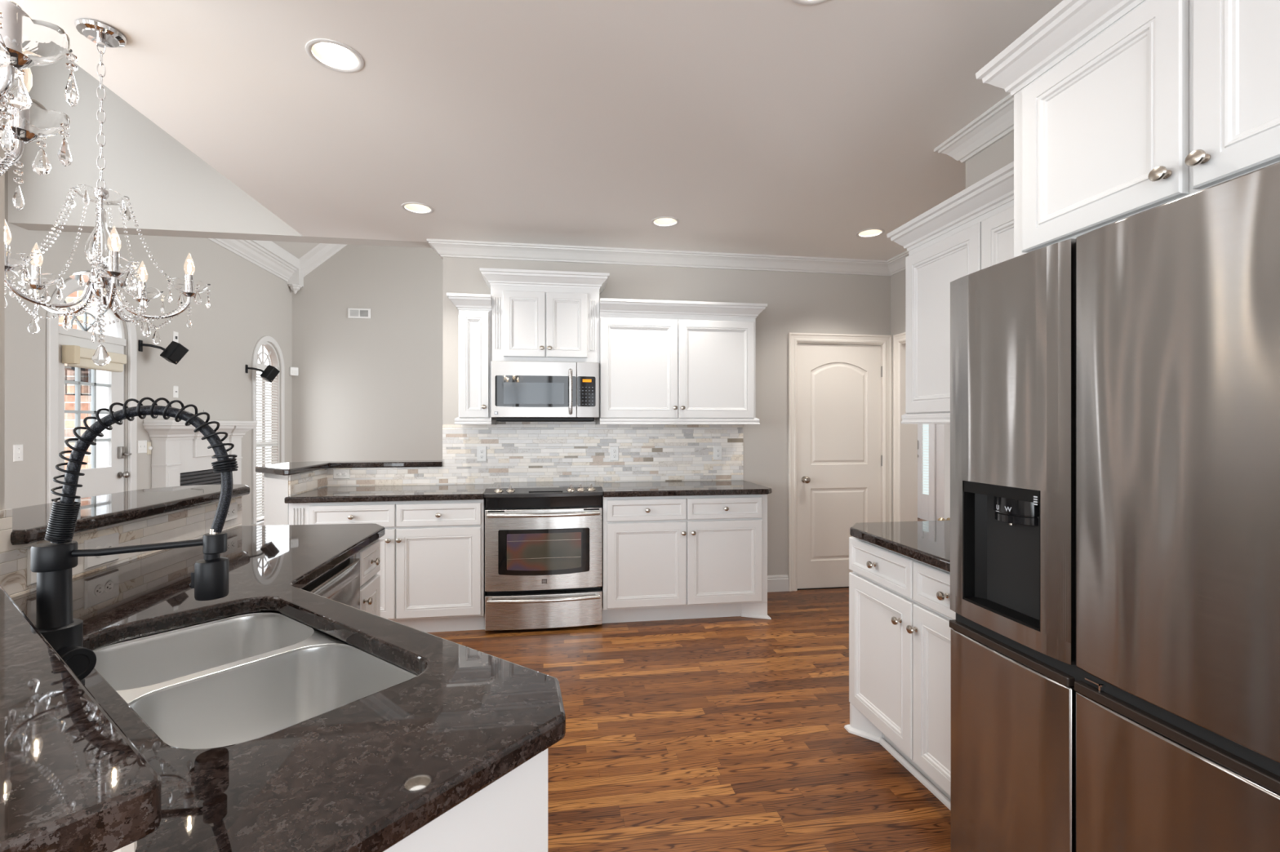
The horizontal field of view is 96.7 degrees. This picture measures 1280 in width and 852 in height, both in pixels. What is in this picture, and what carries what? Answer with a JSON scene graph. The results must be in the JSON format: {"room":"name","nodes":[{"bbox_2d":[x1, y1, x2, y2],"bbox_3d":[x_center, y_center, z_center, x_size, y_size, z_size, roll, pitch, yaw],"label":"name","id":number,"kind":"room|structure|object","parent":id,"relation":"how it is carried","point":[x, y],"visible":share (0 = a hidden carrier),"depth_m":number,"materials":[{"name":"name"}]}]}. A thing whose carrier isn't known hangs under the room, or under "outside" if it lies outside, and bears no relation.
{"room":"kitchen","nodes":[
{"label":"kitchen","id":0,"kind":"room"},
{"bbox_2d":[0,143,4,510],"bbox_3d":[-1.596,-0.007,1.264,0.195,2.715,0.407,0,0,-37],"label":"wall","id":1,"kind":"structure","parent":0,"point":[2,151],"depth_m":1.43,"materials":[{"name":"grey paint"}]},
{"bbox_2d":[64,364,91,395],"bbox_3d":[-4.938,-0.407,5.011,0.140,0.275,0.160,0,0,-9],"label":"window","id":2,"kind":"structure","parent":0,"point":[84,376],"depth_m":4.99,"materials":[{"name":"white"}]},
{"bbox_2d":[4,151,292,525],"bbox_3d":[-4.013,-0.950,1.919,0.120,4.600,12.200,0,0,-9],"label":"wall","id":3,"kind":"structure","parent":0,"point":[249,303],"depth_m":5.41,"materials":[{"name":"grey paint"}]},
{"bbox_2d":[13,444,22,462],"bbox_3d":[-4.244,0.185,3.887,0.014,0.115,0.070,0,0,-9],"label":"light switch","id":4,"kind":"object","parent":3,"relation":"attached to","point":[17,449],"visible":1,"depth_m":3.88,"materials":[{"name":"white plastic"}]},
{"bbox_2d":[46,278,137,503],"bbox_3d":[-4.338,0.082,4.537,0.023,2.536,0.873,0,0,-9],"label":"trim","id":5,"kind":"structure","parent":3,"relation":"attached to","point":[52,325],"depth_m":4.17,"materials":[{"name":"white paint"}]},
{"bbox_2d":[58,286,126,346],"bbox_3d":[-4.397,-0.897,4.528,0.085,0.424,0.717,0,0,-9],"label":"window","id":6,"kind":"structure","parent":3,"relation":"in","point":[119,339],"depth_m":4.57,"materials":[{"name":"white paint"}]},
{"bbox_2d":[62,345,126,372],"bbox_3d":[-4.318,-0.527,4.521,0.087,0.155,0.535,0,0,-9],"label":"roller shade","id":7,"kind":"object","parent":3,"relation":"attached to","point":[74,356],"visible":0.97,"depth_m":4.39,"materials":[{"name":"beige fabric"}]},
{"bbox_2d":[58,333,131,501],"bbox_3d":[-4.355,0.328,4.527,0.108,2.025,0.712,0,0,-9],"label":"door","id":8,"kind":"structure","parent":3,"relation":"in","point":[109,479],"depth_m":4.58,"materials":[{"name":"white paint"}]},
{"bbox_2d":[137,440,146,453],"bbox_3d":[-4.421,0.185,5.059,0.014,0.115,0.115,0,0,-9],"label":"light switch","id":9,"kind":"object","parent":3,"relation":"attached to","point":[141,445],"visible":1,"depth_m":5.05,"materials":[{"name":"white plastic"}]},
{"bbox_2d":[146,441,152,454],"bbox_3d":[-4.431,0.200,5.145,0.022,0.114,0.050,0,0,-9],"label":"dimmer switch","id":10,"kind":"object","parent":3,"relation":"attached to","point":[149,447],"visible":1,"depth_m":5.14,"materials":[{"name":"white plastic"}]},
{"bbox_2d":[138,339,188,364],"bbox_3d":[-4.279,-0.666,5.119,0.137,0.213,0.347,0,0,44],"label":"wall speaker","id":11,"kind":"object","parent":3,"relation":"attached to","point":[175,352],"visible":1,"depth_m":5.12,"materials":[{"name":"black plastic"}]},
{"bbox_2d":[168,344,188,364],"bbox_3d":[-4.184,-0.650,5.158,0.006,0.156,0.096,19,-24,13],"label":"grille","id":12,"kind":"object","parent":11,"relation":"attached to","point":[179,351],"depth_m":5.15,"materials":[{"name":"black plastic"}]},
{"bbox_2d":[173,386,177,398],"bbox_3d":[-4.493,-0.330,5.508,0.008,0.115,0.070,0,0,-9],"label":"wall plate","id":13,"kind":"object","parent":3,"relation":"attached to","point":[175,388],"visible":1,"depth_m":5.50,"materials":[{"name":"white plastic"}]},
{"bbox_2d":[173,331,177,342],"bbox_3d":[-4.493,-0.855,5.508,0.008,0.115,0.070,0,0,-9],"label":"wall plate","id":14,"kind":"object","parent":3,"relation":"attached to","point":[175,334],"visible":0.78,"depth_m":5.50,"materials":[{"name":"white plastic"}]},
{"bbox_2d":[207,238,302,281],"bbox_3d":[-4.492,-2.140,5.974,0.150,0.320,4.040,0,0,-9],"label":"trim","id":15,"kind":"structure","parent":3,"relation":"attached to","point":[268,255],"depth_m":7.06,"materials":[{"name":"white paint"}]},
{"bbox_2d":[250,520,263,525],"bbox_3d":[-4.754,1.260,7.299,0.110,0.140,0.860,0,0,-9],"label":"trim","id":16,"kind":"structure","parent":3,"relation":"attached to","point":[259,523],"depth_m":6.97,"materials":[{"name":"white paint"}]},
{"bbox_2d":[245,364,279,382],"bbox_3d":[-4.543,-0.636,6.859,0.137,0.213,0.347,0,0,44],"label":"wall speaker","id":17,"kind":"object","parent":3,"relation":"attached to","point":[270,372],"visible":1,"depth_m":6.86,"materials":[{"name":"black plastic"}]},
{"bbox_2d":[266,368,279,382],"bbox_3d":[-4.448,-0.620,6.898,0.006,0.156,0.096,19,-24,13],"label":"grille","id":18,"kind":"object","parent":17,"relation":"attached to","point":[273,372],"depth_m":6.88,"materials":[{"name":"black plastic"}]},
{"bbox_2d":[256,342,279,513],"bbox_3d":[-4.813,0.055,7.290,0.070,2.270,0.660,0,0,-9],"label":"window","id":19,"kind":"structure","parent":3,"relation":"in","point":[273,353],"depth_m":7.56,"materials":[{"name":"white paint"}]},
{"bbox_2d":[256,368,279,517],"bbox_3d":[-4.782,0.215,7.295,0.032,1.870,0.560,0,0,-9],"label":"window blind","id":20,"kind":"object","parent":19,"relation":"attached to","point":[263,409],"visible":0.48,"depth_m":7.23,"materials":[{"name":"white plastic"}]},
{"bbox_2d":[252,336,284,524],"bbox_3d":[-4.758,0.019,7.299,0.023,2.342,0.804,0,0,-9],"label":"trim","id":21,"kind":"structure","parent":3,"relation":"attached to","point":[263,340],"depth_m":6.95,"materials":[{"name":"white paint"}]},
{"bbox_2d":[272,241,319,258],"bbox_3d":[-1.653,-3.390,6.425,6.140,2.620,4.200,0,0,-9],"label":"vault","id":22,"kind":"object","parent":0,"point":[298,250],"depth_m":7.62,"materials":[{"name":"grey paint"}]},
{"bbox_2d":[263,473,396,525],"bbox_3d":[-1.968,0.827,3.939,1.070,1.047,0.720,0,0,-9],"label":"wall","id":23,"kind":"structure","parent":0,"point":[275,491],"depth_m":3.65,"materials":[{"name":"white paint"}]},
{"bbox_2d":[288,468,327,496],"bbox_3d":[-2.231,0.368,3.836,0.012,0.136,0.585,0,0,-9],"label":"tiled wall","id":24,"kind":"structure","parent":23,"relation":"attached to","point":[298,483],"depth_m":3.79,"materials":[{"name":"tile"}]},
{"bbox_2d":[263,473,288,479],"bbox_3d":[-2.408,0.321,3.773,0.143,0.034,0.624,0,0,-33],"label":"trim","id":25,"kind":"structure","parent":24,"relation":"attached to","point":[268,474],"depth_m":3.68,"materials":[{"name":"white paint"}]},
{"bbox_2d":[255,460,442,475],"bbox_3d":[-1.990,0.284,3.929,1.115,0.038,0.834,0,0,-9],"label":"bar","id":26,"kind":"object","parent":23,"relation":"on","point":[292,468],"visible":0.88,"depth_m":4.12,"materials":[{"name":"brown stone"}]},
{"bbox_2d":[292,244,442,462],"bbox_3d":[-1.912,-1.400,8.469,6.240,5.500,0.120,0,0,-9],"label":"wall","id":27,"kind":"structure","parent":0,"point":[364,389],"depth_m":8.11,"materials":[{"name":"grey paint"}]},
{"bbox_2d":[289,367,297,376],"bbox_3d":[-4.829,-0.760,7.930,0.064,0.120,0.110,0,0,36],"label":"sensor","id":28,"kind":"object","parent":27,"relation":"attached to","point":[293,371],"visible":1,"depth_m":7.91,"materials":[{"name":"white plastic"}]},
{"bbox_2d":[287,268,303,294],"bbox_3d":[-4.790,-2.050,7.901,0.170,0.440,0.170,0,0,-9],"label":"trim","id":29,"kind":"structure","parent":27,"relation":"attached to","point":[295,282],"depth_m":7.84,"materials":[{"name":"white paint"}]},
{"bbox_2d":[298,243,346,276],"bbox_3d":[-3.440,-3.280,8.106,2.870,2.639,0.140,0,0,-9],"label":"trim","id":30,"kind":"structure","parent":27,"relation":"attached to","point":[322,252],"depth_m":7.95,"materials":[{"name":"white paint"}]},
{"bbox_2d":[347,308,370,318],"bbox_3d":[-3.988,-1.600,8.080,0.300,0.140,0.016,0,0,-9],"label":"air vent","id":31,"kind":"object","parent":27,"relation":"in","point":[352,313],"visible":1,"depth_m":8.07,"materials":[{"name":"white plastic"}]},
{"bbox_2d":[350,310,358,316],"bbox_3d":[-4.050,-1.600,8.066,0.112,0.090,0.002,0,0,-9],"label":"grille","id":32,"kind":"object","parent":31,"relation":"attached to","point":[353,313],"depth_m":8.06,"materials":[{"name":"grey"}]},
{"bbox_2d":[360,310,368,316],"bbox_3d":[-3.922,-1.600,8.085,0.108,0.090,0.002,0,0,-9],"label":"grille","id":33,"kind":"object","parent":31,"relation":"attached to","point":[362,313],"depth_m":8.08,"materials":[{"name":"grey"}]},
{"bbox_2d":[8,57,890,575],"bbox_3d":[-1.004,-0.950,4.384,6.570,4.600,0.150,0,0,-9],"label":"wall","id":34,"kind":"structure","parent":0,"point":[171,191],"depth_m":4.26,"materials":[{"name":"grey paint"}]},
{"bbox_2d":[446,293,496,424],"bbox_3d":[-1.205,-0.459,4.098,0.293,0.898,0.396,0,0,-9],"label":"upper cabinet","id":35,"kind":"object","parent":34,"relation":"attached to","point":[474,309],"visible":0.96,"depth_m":3.96,"materials":[{"name":"white paint"}]},
{"bbox_2d":[327,419,743,486],"bbox_3d":[-0.721,0.193,4.367,3.145,0.486,0.012,0,0,-9],"label":"wall tile","id":36,"kind":"structure","parent":34,"relation":"attached to","point":[517,451],"depth_m":4.39,"materials":[{"name":"stone"}]},
{"bbox_2d":[333,469,350,479],"bbox_3d":[-2.170,0.350,4.137,0.115,0.070,0.009,0,0,-9],"label":"outlet","id":37,"kind":"object","parent":36,"relation":"attached to","point":[337,473],"visible":1,"depth_m":4.13,"materials":[{"name":"white plastic"}]},
{"bbox_2d":[476,446,486,462],"bbox_3d":[-1.192,0.210,4.285,0.070,0.115,0.009,0,0,-9],"label":"outlet","id":38,"kind":"object","parent":36,"relation":"attached to","point":[481,451],"visible":1,"depth_m":4.28,"materials":[{"name":"white plastic"}]},
{"bbox_2d":[609,446,618,461],"bbox_3d":[-0.200,0.215,4.436,0.070,0.115,0.009,0,0,-9],"label":"outlet","id":39,"kind":"object","parent":36,"relation":"attached to","point":[614,451],"visible":1,"depth_m":4.43,"materials":[{"name":"white plastic"}]},
{"bbox_2d":[713,445,722,460],"bbox_3d":[0.625,0.215,4.561,0.070,0.115,0.009,0,0,-9],"label":"outlet","id":40,"kind":"object","parent":36,"relation":"attached to","point":[717,450],"visible":1,"depth_m":4.56,"materials":[{"name":"white plastic"}]},
{"bbox_2d":[479,267,609,363],"bbox_3d":[-0.690,-0.770,4.176,0.899,0.636,0.396,0,0,-9],"label":"upper cabinet","id":41,"kind":"object","parent":34,"relation":"attached to","point":[537,315],"visible":0.97,"depth_m":4.03,"materials":[{"name":"white paint"}]},
{"bbox_2d":[491,360,599,422],"bbox_3d":[-0.683,-0.241,4.143,0.748,0.418,0.463,0,0,-9],"label":"microwave","id":42,"kind":"object","parent":41,"relation":"attached to","point":[522,391],"visible":1,"depth_m":3.96,"materials":[{"name":"silver metal"}]},
{"bbox_2d":[426,239,908,275],"bbox_3d":[0.424,-1.315,3.529,3.729,0.100,2.250,0,0,-9],"label":"trim","id":43,"kind":"structure","parent":34,"relation":"attached to","point":[444,248],"depth_m":4.45,"materials":[{"name":"white paint"}]},
{"bbox_2d":[595,297,767,424],"bbox_3d":[0.304,-0.459,4.327,1.243,0.898,0.396,0,0,-9],"label":"upper cabinet","id":44,"kind":"object","parent":34,"relation":"attached to","point":[661,362],"visible":0.98,"depth_m":4.17,"materials":[{"name":"white paint"}]},
{"bbox_2d":[767,574,788,592],"bbox_3d":[1.009,1.285,4.626,0.417,0.130,0.016,0,0,-9],"label":"baseboard","id":45,"kind":"structure","parent":34,"relation":"attached to","point":[775,583],"depth_m":4.64,"materials":[{"name":"white paint"}]},
{"bbox_2d":[797,344,882,588],"bbox_3d":[1.676,0.333,4.731,0.780,2.018,0.103,0,0,-9],"label":"door","id":46,"kind":"structure","parent":34,"relation":"in","point":[840,459],"depth_m":4.74,"materials":[{"name":"white paint"}]},
{"bbox_2d":[787,333,892,591],"bbox_3d":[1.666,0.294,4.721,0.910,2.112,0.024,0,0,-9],"label":"trim","id":47,"kind":"structure","parent":34,"relation":"attached to","point":[793,339],"depth_m":4.67,"materials":[{"name":"white paint"}]},
{"bbox_2d":[10,0,1062,260],"bbox_3d":[0.475,-1.390,2.803,9.020,0.050,12.600,0,0,-9],"label":"ceiling","id":48,"kind":"structure","parent":0,"point":[771,127],"depth_m":2.40,"materials":[{"name":"white paint"}]},
{"bbox_2d":[0,0,79,209],"bbox_3d":[-1.050,-0.786,0.716,0.564,1.158,0.584,0,0,-10],"label":"chandelier","id":49,"kind":"object","parent":48,"relation":"hanging from","point":[25,42],"visible":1,"depth_m":0.78,"materials":[{"name":"clear glass"}]},
{"bbox_2d":[4,17,210,366],"bbox_3d":[-1.847,-0.786,1.981,0.564,1.158,0.584,0,0,-33],"label":"chandelier","id":50,"kind":"object","parent":48,"relation":"hanging from","point":[101,253],"visible":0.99,"depth_m":1.95,"materials":[{"name":"silver metal"}]},
{"bbox_2d":[305,39,364,73],"bbox_3d":[-1.125,-1.395,2.100,0.190,0.071,0.190,0,0,-9],"label":"ceiling light","id":51,"kind":"object","parent":48,"relation":"attached to","point":[331,52],"visible":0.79,"depth_m":2.14,"materials":[{"name":"white paint"}]},
{"bbox_2d":[400,202,433,214],"bbox_3d":[-1.394,-1.395,3.566,0.190,0.071,0.190,0,0,-9],"label":"ceiling light","id":52,"kind":"object","parent":48,"relation":"attached to","point":[415,206],"visible":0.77,"depth_m":3.62,"materials":[{"name":"beige"}]},
{"bbox_2d":[650,216,679,227],"bbox_3d":[0.168,-1.395,3.803,0.190,0.071,0.190,0,0,-9],"label":"ceiling light","id":53,"kind":"object","parent":48,"relation":"attached to","point":[665,220],"visible":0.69,"depth_m":3.86,"materials":[{"name":"beige"}]},
{"bbox_2d":[791,0,828,5],"bbox_3d":[0.544,-1.395,1.746,0.190,0.071,0.190,0,0,-9],"label":"ceiling light","id":54,"kind":"object","parent":48,"relation":"attached to","point":[807,2],"visible":1,"depth_m":1.83,"materials":[{"name":"beige"}]},
{"bbox_2d":[855,228,884,238],"bbox_3d":[1.629,-1.395,4.025,0.190,0.071,0.190,0,0,-9],"label":"ceiling light","id":55,"kind":"object","parent":48,"relation":"attached to","point":[870,232],"visible":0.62,"depth_m":4.08,"materials":[{"name":"beige"}]},
{"bbox_2d":[427,517,951,851],"bbox_3d":[0.485,1.375,2.804,9.400,0.050,13.000,0,0,-9],"label":"floor","id":56,"kind":"structure","parent":0,"point":[717,734],"depth_m":2.42,"materials":[{"name":"brown wood"}]},
{"bbox_2d":[142,419,257,525],"bbox_3d":[-4.423,0.647,5.822,0.240,1.405,1.490,0,0,-9],"label":"fireplace","id":57,"kind":"object","parent":56,"relation":"on","point":[180,455],"visible":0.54,"depth_m":5.51,"materials":[{"name":"white paint"}]},
{"bbox_2d":[143,419,257,423],"bbox_3d":[-4.423,-0.040,5.822,0.240,0.030,1.480,0,0,-9],"label":"mantel shelf","id":58,"kind":"object","parent":57,"relation":"attached to","point":[145,421],"depth_m":5.19,"materials":[{"name":"white paint"}]},
{"bbox_2d":[301,557,359,608],"bbox_3d":[-1.325,0.919,1.859,0.588,0.862,0.604,0,0,-9],"label":"dishwasher","id":59,"kind":"object","parent":56,"relation":"on","point":[341,584],"visible":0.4,"depth_m":2.04,"materials":[{"name":"silver metal"}]},
{"bbox_2d":[301,557,350,589],"bbox_3d":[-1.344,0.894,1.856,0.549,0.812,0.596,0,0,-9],"label":"control panel","id":60,"kind":"object","parent":59,"relation":"in","point":[346,562],"depth_m":1.95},
{"bbox_2d":[350,539,380,616],"bbox_3d":[-1.394,0.912,2.312,0.637,0.876,0.300,0,0,-9],"label":"base cabinet","id":61,"kind":"object","parent":56,"relation":"on","point":[369,557],"visible":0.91,"depth_m":2.35,"materials":[{"name":"white paint"}]},
{"bbox_2d":[288,497,486,632],"bbox_3d":[-1.639,0.912,3.887,1.175,0.876,0.662,0,0,-9],"label":"base cabinet","id":62,"kind":"object","parent":56,"relation":"on","point":[432,572],"visible":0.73,"depth_m":3.64,"materials":[{"name":"white paint"}]},
{"bbox_2d":[284,484,492,503],"bbox_3d":[-1.641,0.455,3.890,1.183,0.038,0.655,0,0,-9],"label":"countertop","id":63,"kind":"structure","parent":62,"relation":"on","point":[454,491],"depth_m":3.65,"materials":[{"name":"brown stone"}]},
{"bbox_2d":[383,748,547,851],"bbox_3d":[-0.903,0.912,1.140,1.514,0.876,0.556,0,0,36],"label":"base cabinet","id":64,"kind":"object","parent":56,"relation":"on","point":[510,814],"visible":0.11,"depth_m":0.82,"materials":[{"name":"white paint"}]},
{"bbox_2d":[11,523,565,851],"bbox_3d":[-1.075,0.455,1.477,1.030,0.038,2.439,0,0,-33],"label":"countertop","id":65,"kind":"structure","parent":64,"relation":"on","point":[366,774],"depth_m":0.83,"materials":[{"name":"brown stone"}]},
{"bbox_2d":[30,397,238,684],"bbox_3d":[-0.855,0.194,0.958,0.303,0.484,0.092,0,0,-13],"label":"faucet","id":66,"kind":"object","parent":65,"relation":"on","point":[53,562],"visible":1,"depth_m":0.95,"materials":[{"name":"black metal"}]},
{"bbox_2d":[93,610,417,749],"bbox_3d":[-0.776,0.576,1.107,0.818,0.198,0.433,0,0,36],"label":"sink","id":67,"kind":"object","parent":65,"relation":"in","point":[246,677],"visible":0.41,"depth_m":1.21,"materials":[{"name":"silver metal"}]},
{"bbox_2d":[483,481,603,631],"bbox_3d":[-0.672,0.869,4.027,0.778,0.963,0.715,0,0,-9],"label":"range","id":68,"kind":"object","parent":56,"relation":"on","point":[544,540],"visible":1,"depth_m":3.73,"materials":[{"name":"silver metal"}]},
{"bbox_2d":[488,481,599,488],"bbox_3d":[-0.679,0.436,4.074,0.770,0.017,0.580,0,0,-9],"label":"cooktop","id":69,"kind":"object","parent":68,"relation":"in","point":[544,485],"depth_m":4.11,"materials":[{"name":"black glass"}]},
{"bbox_2d":[600,494,771,623],"bbox_3d":[0.290,0.912,4.180,1.173,0.876,0.662,0,0,-9],"label":"base cabinet","id":70,"kind":"object","parent":56,"relation":"on","point":[687,557],"visible":0.98,"depth_m":3.89,"materials":[{"name":"white paint"}]},
{"bbox_2d":[596,480,771,497],"bbox_3d":[0.296,0.455,4.184,1.188,0.038,0.655,0,0,-9],"label":"countertop","id":71,"kind":"structure","parent":70,"relation":"on","point":[674,488],"depth_m":3.97,"materials":[{"name":"brown stone"}]},
{"bbox_2d":[797,586,848,590],"bbox_3d":[1.662,1.349,4.749,0.758,0.006,0.028,0,0,-9],"label":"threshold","id":72,"kind":"structure","parent":56,"relation":"on","point":[832,587],"depth_m":4.72,"materials":[{"name":"black"}]},
{"bbox_2d":[844,537,955,810],"bbox_3d":[1.289,0.912,2.176,0.662,0.876,0.846,0,0,-9],"label":"base cabinet","id":73,"kind":"object","parent":56,"relation":"on","point":[900,614],"visible":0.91,"depth_m":2.16,"materials":[{"name":"white paint"}]},
{"bbox_2d":[849,520,950,572],"bbox_3d":[1.292,0.455,2.181,0.686,0.038,0.865,0,0,-9],"label":"countertop","id":74,"kind":"structure","parent":73,"relation":"on","point":[928,542],"depth_m":2.24,"materials":[{"name":"brown stone"}]},
{"bbox_2d":[949,161,1279,851],"bbox_3d":[1.362,0.453,1.290,0.780,1.755,0.912,0,0,-9],"label":"refrigerator","id":75,"kind":"object","parent":56,"relation":"on","point":[1115,386],"visible":1,"depth_m":1.17,"materials":[{"name":"grey metal"}]},
{"bbox_2d":[890,270,905,521],"bbox_3d":[2.333,-0.007,3.833,0.137,2.715,1.980,0,0,-9],"label":"wall","id":76,"kind":"structure","parent":0,"point":[898,280],"depth_m":4.72,"materials":[{"name":"grey paint"}]},
{"bbox_2d":[893,332,917,521],"bbox_3d":[2.264,0.298,4.240,0.171,2.104,1.013,0,0,-9],"label":"trim","id":77,"kind":"structure","parent":76,"relation":"attached to","point":[904,435],"depth_m":4.67,"materials":[{"name":"white paint"}]},
{"bbox_2d":[918,423,944,520],"bbox_3d":[2.855,-0.007,6.148,3.350,2.715,6.700,0,0,-9],"label":"wall","id":78,"kind":"structure","parent":0,"point":[940,427],"depth_m":7.89,"materials":[{"name":"grey paint"}]},
{"bbox_2d":[917,423,919,517],"bbox_3d":[4.008,0.325,8.720,0.108,2.030,0.900,0,0,-9],"label":"window frame","id":79,"kind":"structure","parent":78,"relation":"in","point":[918,424],"depth_m":8.33,"materials":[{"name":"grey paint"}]},
{"bbox_2d":[920,423,936,520],"bbox_3d":[4.111,0.300,8.124,0.030,2.100,0.310,0,0,-9],"label":"window","id":80,"kind":"structure","parent":78,"relation":"in","point":[927,431],"depth_m":8.11,"materials":[{"name":"white glass"}]},
{"bbox_2d":[937,423,950,520],"bbox_3d":[1.747,0.325,2.976,0.103,2.030,0.500,0,0,-9],"label":"door","id":81,"kind":"structure","parent":78,"relation":"in","point":[947,426],"depth_m":3.20,"materials":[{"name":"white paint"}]},
{"bbox_2d":[933,93,1013,163],"bbox_3d":[2.051,-1.315,-0.116,0.312,0.100,5.956,0,0,-9],"label":"trim","id":82,"kind":"structure","parent":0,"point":[997,122],"depth_m":2.55,"materials":[{"name":"white paint"}]},
{"bbox_2d":[965,131,1013,188],"bbox_3d":[2.065,-0.007,-0.212,0.120,2.715,5.960,0,0,-9],"label":"wall partition","id":83,"kind":"structure","parent":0,"point":[999,154],"depth_m":2.57,"materials":[{"name":"grey paint"}]},
{"bbox_2d":[886,161,1013,423],"bbox_3d":[1.435,-0.459,2.232,0.389,0.898,0.993,0,0,-9],"label":"upper cabinet","id":84,"kind":"object","parent":83,"relation":"attached to","point":[971,231],"visible":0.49,"depth_m":2.40,"materials":[{"name":"white paint"}]},
{"bbox_2d":[975,0,1279,257],"bbox_3d":[1.435,-0.765,1.209,0.696,0.586,1.116,0,0,-9],"label":"upper cabinet","id":85,"kind":"object","parent":83,"relation":"attached to","point":[1123,108],"visible":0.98,"depth_m":1.30,"materials":[{"name":"white paint"}]},
{"bbox_3d":[-1.749,0.827,1.960,0.130,1.047,1.080,0,0,-9],"label":"wall","id":86,"kind":"structure","parent":0,"visible":0},
{"bbox_2d":[0,496,241,597],"bbox_3d":[-1.671,0.324,1.911,0.011,0.225,1.210,0,0,-9],"label":"tile","id":87,"kind":"structure","parent":86,"relation":"attached to","point":[193,522],"depth_m":1.83,"materials":[{"name":"stone"}]},
{"bbox_2d":[26,549,36,586],"bbox_3d":[-1.605,0.370,1.552,0.009,0.095,0.135,0,0,-9],"label":"outlet","id":88,"kind":"object","parent":87,"relation":"attached to","point":[31,576],"visible":0.03,"depth_m":1.49,"materials":[{"name":"white plastic"}]},
{"bbox_2d":[84,532,119,569],"bbox_3d":[-1.633,0.378,1.730,0.009,0.085,0.130,0,0,-9],"label":"outlet","id":89,"kind":"object","parent":87,"relation":"attached to","point":[112,540],"visible":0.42,"depth_m":1.72,"materials":[{"name":"white plastic"}]},
{"bbox_2d":[95,546,102,557],"bbox_3d":[-1.627,0.378,1.711,0.003,0.033,0.033,0,0,-9],"label":"socket","id":90,"kind":"object","parent":89,"relation":"attached to","point":[96,547],"depth_m":1.71,"materials":[{"name":"grey"}]},
{"bbox_2d":[104,543,113,548],"bbox_3d":[-1.633,0.378,1.749,0.003,0.033,0.033,0,0,-9],"label":"socket","id":91,"kind":"object","parent":89,"relation":"attached to","point":[106,545],"depth_m":1.75,"materials":[{"name":"grey"}]},
{"bbox_2d":[225,502,237,521],"bbox_3d":[-1.735,0.365,2.407,0.009,0.070,0.115,0,0,-9],"label":"outlet","id":92,"kind":"object","parent":87,"relation":"attached to","point":[232,514],"visible":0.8,"depth_m":2.42,"materials":[{"name":"white plastic"}]},
{"bbox_2d":[231,507,235,515],"bbox_3d":[-1.736,0.365,2.427,0.003,0.033,0.033,0,0,-9],"label":"socket","id":93,"kind":"object","parent":92,"relation":"attached to","point":[233,509],"depth_m":2.42,"materials":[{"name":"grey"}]},
{"bbox_2d":[10,484,249,544],"bbox_3d":[-1.837,0.284,1.944,0.400,0.038,1.295,0,0,-9],"label":"bar","id":94,"kind":"object","parent":86,"relation":"on","point":[29,523],"visible":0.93,"depth_m":1.89,"materials":[{"name":"brown stone"}]},
{"bbox_3d":[-0.967,0.827,0.795,0.971,1.047,1.042,0,0,-9],"label":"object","id":95,"kind":"object","parent":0,"visible":0},
{"bbox_2d":[0,585,161,851],"bbox_3d":[-1.022,0.284,0.667,1.358,0.038,0.403,0,0,36],"label":"bar","id":96,"kind":"object","parent":95,"relation":"on","point":[72,780],"visible":1,"depth_m":0.44,"materials":[{"name":"brown stone"}]},
{"bbox_2d":[112,840,137,851],"bbox_3d":[-0.990,0.325,0.783,1.367,0.043,0.167,0,0,36],"label":"trim","id":97,"kind":"structure","parent":95,"relation":"attached to","point":[131,847],"depth_m":0.44,"materials":[{"name":"white paint"}]},
{"label":"outside","id":98,"kind":"structure","parent":0,"visible":0},
{"bbox_2d":[256,490,263,519],"bbox_3d":[-8.386,1.550,2.773,8.250,0.200,20.000,0,0,-9],"label":"ground","id":99,"kind":"structure","parent":98,"point":[261,517],"depth_m":10.36,"materials":[{"name":"grey"}]},
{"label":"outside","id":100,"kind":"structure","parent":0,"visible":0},
{"bbox_2d":[58,290,95,470],"bbox_3d":[-6.308,-0.500,4.975,3.020,4.300,0.170,0,0,-9],"label":"wall","id":101,"kind":"structure","parent":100,"point":[69,400],"depth_m":5.08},
{"bbox_2d":[95,299,111,467],"bbox_3d":[-4.686,-0.500,5.084,0.220,4.300,0.140,0,0,-9],"label":"trim","id":102,"kind":"structure","parent":101,"relation":"attached to","point":[100,375],"depth_m":5.01,"materials":[{"name":"white wood"}]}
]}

